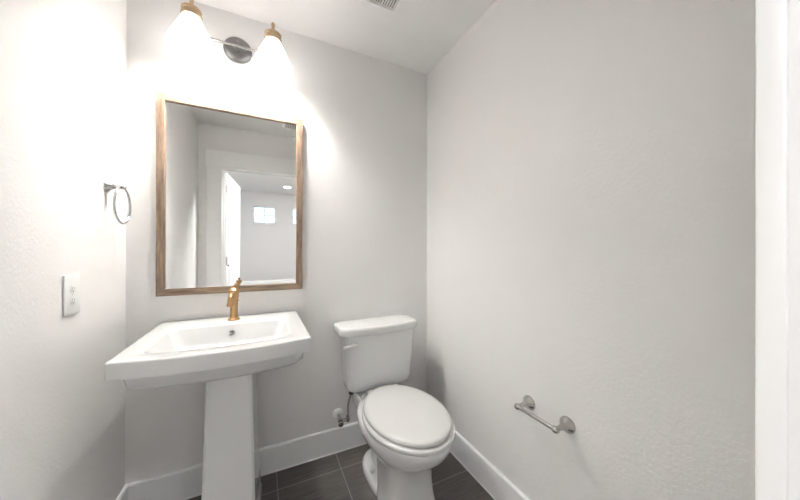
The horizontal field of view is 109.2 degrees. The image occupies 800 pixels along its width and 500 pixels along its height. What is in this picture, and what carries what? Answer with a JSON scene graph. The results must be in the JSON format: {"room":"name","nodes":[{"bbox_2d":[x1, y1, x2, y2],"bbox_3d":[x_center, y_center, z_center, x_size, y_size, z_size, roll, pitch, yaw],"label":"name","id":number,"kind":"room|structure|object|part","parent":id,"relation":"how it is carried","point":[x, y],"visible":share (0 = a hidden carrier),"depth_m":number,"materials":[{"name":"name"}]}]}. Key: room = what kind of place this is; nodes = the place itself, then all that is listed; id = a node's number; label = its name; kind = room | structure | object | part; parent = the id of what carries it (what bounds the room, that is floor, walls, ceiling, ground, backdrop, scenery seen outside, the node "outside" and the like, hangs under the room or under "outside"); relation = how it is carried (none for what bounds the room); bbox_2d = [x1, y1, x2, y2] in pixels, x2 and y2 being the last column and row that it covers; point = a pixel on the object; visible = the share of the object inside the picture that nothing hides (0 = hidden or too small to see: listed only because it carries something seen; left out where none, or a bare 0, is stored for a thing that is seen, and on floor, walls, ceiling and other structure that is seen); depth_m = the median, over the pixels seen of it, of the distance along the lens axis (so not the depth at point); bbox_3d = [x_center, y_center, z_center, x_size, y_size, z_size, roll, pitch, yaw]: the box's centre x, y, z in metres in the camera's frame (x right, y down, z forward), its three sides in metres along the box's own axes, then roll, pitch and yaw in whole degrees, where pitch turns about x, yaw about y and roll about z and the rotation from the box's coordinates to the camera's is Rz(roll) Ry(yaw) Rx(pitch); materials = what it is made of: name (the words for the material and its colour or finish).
{"room":"bathroom","nodes":[
{"label":"bathroom","id":0,"kind":"room"},
{"bbox_2d":[0,0,126,499],"bbox_3d":[-0.946,-0.012,0.532,0.120,2.440,1.636,0,0,-26],"label":"wall","id":1,"kind":"structure","parent":0,"point":[63,62],"depth_m":0.88,"materials":[{"name":"paint"}]},
{"bbox_2d":[63,274,79,316],"bbox_3d":[-1.065,0.144,0.923,0.008,0.127,0.082,0,0,-26],"label":"wall outlet","id":2,"kind":"object","parent":1,"relation":"attached to","point":[71,283],"visible":1,"depth_m":0.92,"materials":[{"name":"white plastic"}]},
{"bbox_2d":[70,285,75,292],"bbox_3d":[-1.063,0.126,0.924,0.003,0.023,0.030,0,0,-26],"label":"receptacle","id":3,"kind":"object","parent":2,"relation":"attached to","point":[72,287],"depth_m":0.92,"materials":[{"name":"grey plastic"}]},
{"bbox_2d":[70,296,75,303],"bbox_3d":[-1.063,0.163,0.924,0.003,0.023,0.030,0,0,-26],"label":"receptacle","id":4,"kind":"object","parent":2,"relation":"attached to","point":[72,298],"depth_m":0.92,"materials":[{"name":"grey plastic"}]},
{"bbox_2d":[103,179,130,224],"bbox_3d":[-1.140,-0.192,1.142,0.061,0.177,0.153,0,0,-26],"label":"towel ring","id":5,"kind":"object","parent":1,"relation":"attached to","point":[108,186],"visible":1,"depth_m":1.13,"materials":[{"name":"silver metal"}]},
{"bbox_3d":[-1.140,-0.254,1.142,0.061,0.052,0.052,0,0,-26],"label":"post","id":6,"kind":"part","parent":5,"relation":"part of","materials":[{"name":"silver metal"}]},
{"bbox_2d":[116,484,127,499],"bbox_3d":[-0.886,1.136,0.561,0.018,0.143,1.636,0,0,-26],"label":"baseboard","id":7,"kind":"structure","parent":1,"relation":"attached to","point":[123,495],"depth_m":1.26,"materials":[{"name":"white paint"}]},
{"bbox_2d":[125,0,426,483],"bbox_3d":[-0.556,-0.010,1.695,1.834,2.440,0.120,0,0,-26],"label":"wall","id":8,"kind":"structure","parent":0,"point":[364,117],"depth_m":1.65,"materials":[{"name":"paint"}]},
{"bbox_2d":[165,0,291,78],"bbox_3d":[-0.799,-1.022,1.378,0.516,0.229,0.240,0,0,-26],"label":"vanity light","id":9,"kind":"object","parent":8,"relation":"attached to","point":[188,36],"visible":1,"depth_m":1.35,"materials":[{"name":"white glass"}]},
{"bbox_3d":[-0.937,-0.978,1.278,0.181,0.139,0.181,0,0,-26],"label":"lamp shade","id":10,"kind":"part","parent":9,"relation":"part of","materials":[{"name":"white glass"}]},
{"bbox_3d":[-0.636,-0.977,1.424,0.181,0.139,0.181,0,0,-26],"label":"lamp shade","id":11,"kind":"part","parent":9,"relation":"part of","materials":[{"name":"white glass"}]},
{"bbox_2d":[155,92,302,296],"bbox_3d":[-0.848,-0.259,1.473,0.650,0.954,0.026,0,0,-26],"label":"wall mirror","id":12,"kind":"object","parent":8,"relation":"attached to","point":[229,179],"visible":0.95,"depth_m":1.45,"materials":[{"name":"brown wood"}]},
{"bbox_3d":[-1.125,-0.260,1.337,0.032,0.952,0.022,0,0,-26],"label":"frame rail","id":13,"kind":"part","parent":12,"relation":"part of","materials":[{"name":"wood"}]},
{"bbox_3d":[-0.848,0.202,1.471,0.647,0.032,0.022,0,0,-26],"label":"frame rail","id":14,"kind":"part","parent":12,"relation":"part of","materials":[{"name":"wood"}]},
{"bbox_3d":[-0.846,-0.721,1.472,0.647,0.032,0.022,0,0,-26],"label":"frame rail","id":15,"kind":"part","parent":12,"relation":"part of","materials":[{"name":"wood"}]},
{"bbox_3d":[-0.569,-0.259,1.606,0.032,0.952,0.022,0,0,-26],"label":"frame rail","id":16,"kind":"part","parent":12,"relation":"part of","materials":[{"name":"wood"}]},
{"bbox_2d":[128,422,366,499],"bbox_3d":[-0.529,1.139,1.632,1.566,0.143,0.018,0,0,-26],"label":"baseboard","id":17,"kind":"structure","parent":8,"relation":"attached to","point":[186,483],"depth_m":1.55,"materials":[{"name":"white paint"}]},
{"bbox_2d":[332,392,353,426],"bbox_3d":[-0.335,0.922,1.680,0.106,0.200,0.100,0,0,-26],"label":"water supply valve","id":18,"kind":"object","parent":8,"relation":"attached to","point":[337,414],"visible":0.99,"depth_m":1.68,"materials":[{"name":"silver metal"}]},
{"bbox_2d":[187,444,493,499],"bbox_3d":[-0.177,1.260,0.903,1.834,0.100,1.876,0,0,-26],"label":"floor","id":19,"kind":"structure","parent":0,"point":[340,475],"depth_m":1.48,"materials":[{"name":"tile"}]},
{"bbox_2d":[104,311,310,499],"bbox_3d":[-0.734,0.776,1.218,0.610,0.865,0.582,0,0,-26],"label":"pedestal sink","id":20,"kind":"object","parent":19,"relation":"on","point":[228,356],"visible":1,"depth_m":1.15,"materials":[{"name":"white ceramic"}]},
{"bbox_2d":[104,311,310,389],"bbox_3d":[-0.733,0.412,1.219,0.610,0.137,0.582,0,0,-26],"label":"basin","id":21,"kind":"object","parent":20,"relation":"in","point":[186,352],"depth_m":1.04,"materials":[{"name":"white ceramic"}]},
{"bbox_2d":[227,280,239,320],"bbox_3d":[-0.805,0.246,1.374,0.054,0.196,0.130,0,0,-26],"label":"faucet","id":22,"kind":"object","parent":20,"relation":"on","point":[232,302],"visible":1,"depth_m":1.39,"materials":[{"name":"gold metal"}]},
{"bbox_3d":[-0.803,0.232,1.358,0.029,0.060,0.098,0,0,-19],"label":"spout","id":23,"kind":"part","parent":22,"relation":"part of","materials":[{"name":"gold metal"}]},
{"bbox_3d":[-0.809,0.171,1.413,0.028,0.045,0.032,0,0,-26],"label":"handle","id":24,"kind":"part","parent":22,"relation":"part of","materials":[{"name":"gold metal"}]},
{"bbox_2d":[334,314,454,499],"bbox_3d":[-0.012,0.818,1.464,0.489,0.786,0.746,0,0,-28],"label":"toilet","id":25,"kind":"object","parent":19,"relation":"on","point":[408,432],"visible":1,"depth_m":1.40,"materials":[{"name":"white ceramic"}]},
{"bbox_3d":[-0.269,0.518,1.542,0.084,0.030,0.031,0,0,-40],"label":"flush lever","id":26,"kind":"part","parent":25,"relation":"part of","materials":[{"name":"white plastic"}]},
{"bbox_3d":[-0.135,0.448,1.697,0.489,0.048,0.220,0,0,-28],"label":"tank lid","id":27,"kind":"part","parent":25,"relation":"part of","materials":[{"name":"white ceramic"}]},
{"bbox_3d":[-0.128,0.637,1.712,0.442,0.339,0.188,0,0,-28],"label":"tank","id":28,"kind":"part","parent":25,"relation":"part of","materials":[{"name":"white ceramic"}]},
{"bbox_3d":[0.024,0.775,1.381,0.384,0.028,0.536,0,0,-28],"label":"seat lid","id":29,"kind":"part","parent":25,"relation":"part of","materials":[{"name":"white plastic"}]},
{"bbox_3d":[0.028,0.804,1.374,0.404,0.023,0.549,0,0,-28],"label":"seat","id":30,"kind":"part","parent":25,"relation":"part of","materials":[{"name":"white plastic"}]},
{"bbox_2d":[194,0,495,73],"bbox_3d":[1.298,-1.289,-0.290,3.440,0.120,5.310,0,0,-26],"label":"ceiling","id":31,"kind":"structure","parent":0,"point":[420,33],"depth_m":1.54,"materials":[{"name":"white paint"}]},
{"bbox_2d":[359,0,402,13],"bbox_3d":[-0.091,-1.221,1.278,0.293,0.018,0.293,0,0,-26],"label":"ceiling vent","id":32,"kind":"object","parent":31,"relation":"in","point":[391,6],"visible":1,"depth_m":1.41,"materials":[{"name":"white paint"}]},
{"bbox_2d":[427,0,754,499],"bbox_3d":[0.597,-0.008,1.278,0.120,2.440,1.636,0,0,-26],"label":"wall","id":33,"kind":"structure","parent":0,"point":[591,163],"depth_m":0.98,"materials":[{"name":"paint"}]},
{"bbox_2d":[450,430,529,499],"bbox_3d":[0.533,1.140,1.246,0.018,0.143,1.636,0,0,-26],"label":"baseboard","id":34,"kind":"structure","parent":33,"relation":"attached to","point":[487,475],"depth_m":1.45,"materials":[{"name":"white paint"}]},
{"bbox_2d":[514,395,575,433],"bbox_3d":[0.556,0.656,1.127,0.082,0.060,0.231,0,0,-26],"label":"toilet paper holder","id":35,"kind":"object","parent":33,"relation":"attached to","point":[566,424],"visible":1,"depth_m":1.08,"materials":[{"name":"silver metal"}]},
{"bbox_3d":[0.525,0.656,1.207,0.068,0.060,0.060,0,0,-26],"label":"post","id":36,"kind":"part","parent":35,"relation":"part of","materials":[{"name":"silver metal"}]},
{"bbox_3d":[0.600,0.656,1.053,0.068,0.060,0.060,0,0,-26],"label":"post","id":37,"kind":"part","parent":35,"relation":"part of","materials":[{"name":"silver metal"}]},
{"bbox_3d":[0.773,-0.009,0.388,3.790,2.440,0.120,0,0,-26],"label":"wall","id":38,"kind":"structure","parent":0,"visible":0},
{"bbox_2d":[755,0,788,499],"bbox_3d":[0.376,0.197,0.273,0.124,2.025,0.018,0,0,-26],"label":"trim","id":39,"kind":"structure","parent":38,"relation":"attached to","point":[771,16],"depth_m":0.24,"materials":[{"name":"white paint"}]},
{"bbox_2d":[789,0,799,499],"bbox_3d":[0.009,0.187,0.019,0.791,2.043,0.120,0,0,-26],"label":"trim","id":40,"kind":"structure","parent":38,"relation":"attached to","point":[794,5],"depth_m":0.24,"materials":[{"name":"white paint"}]}
]}

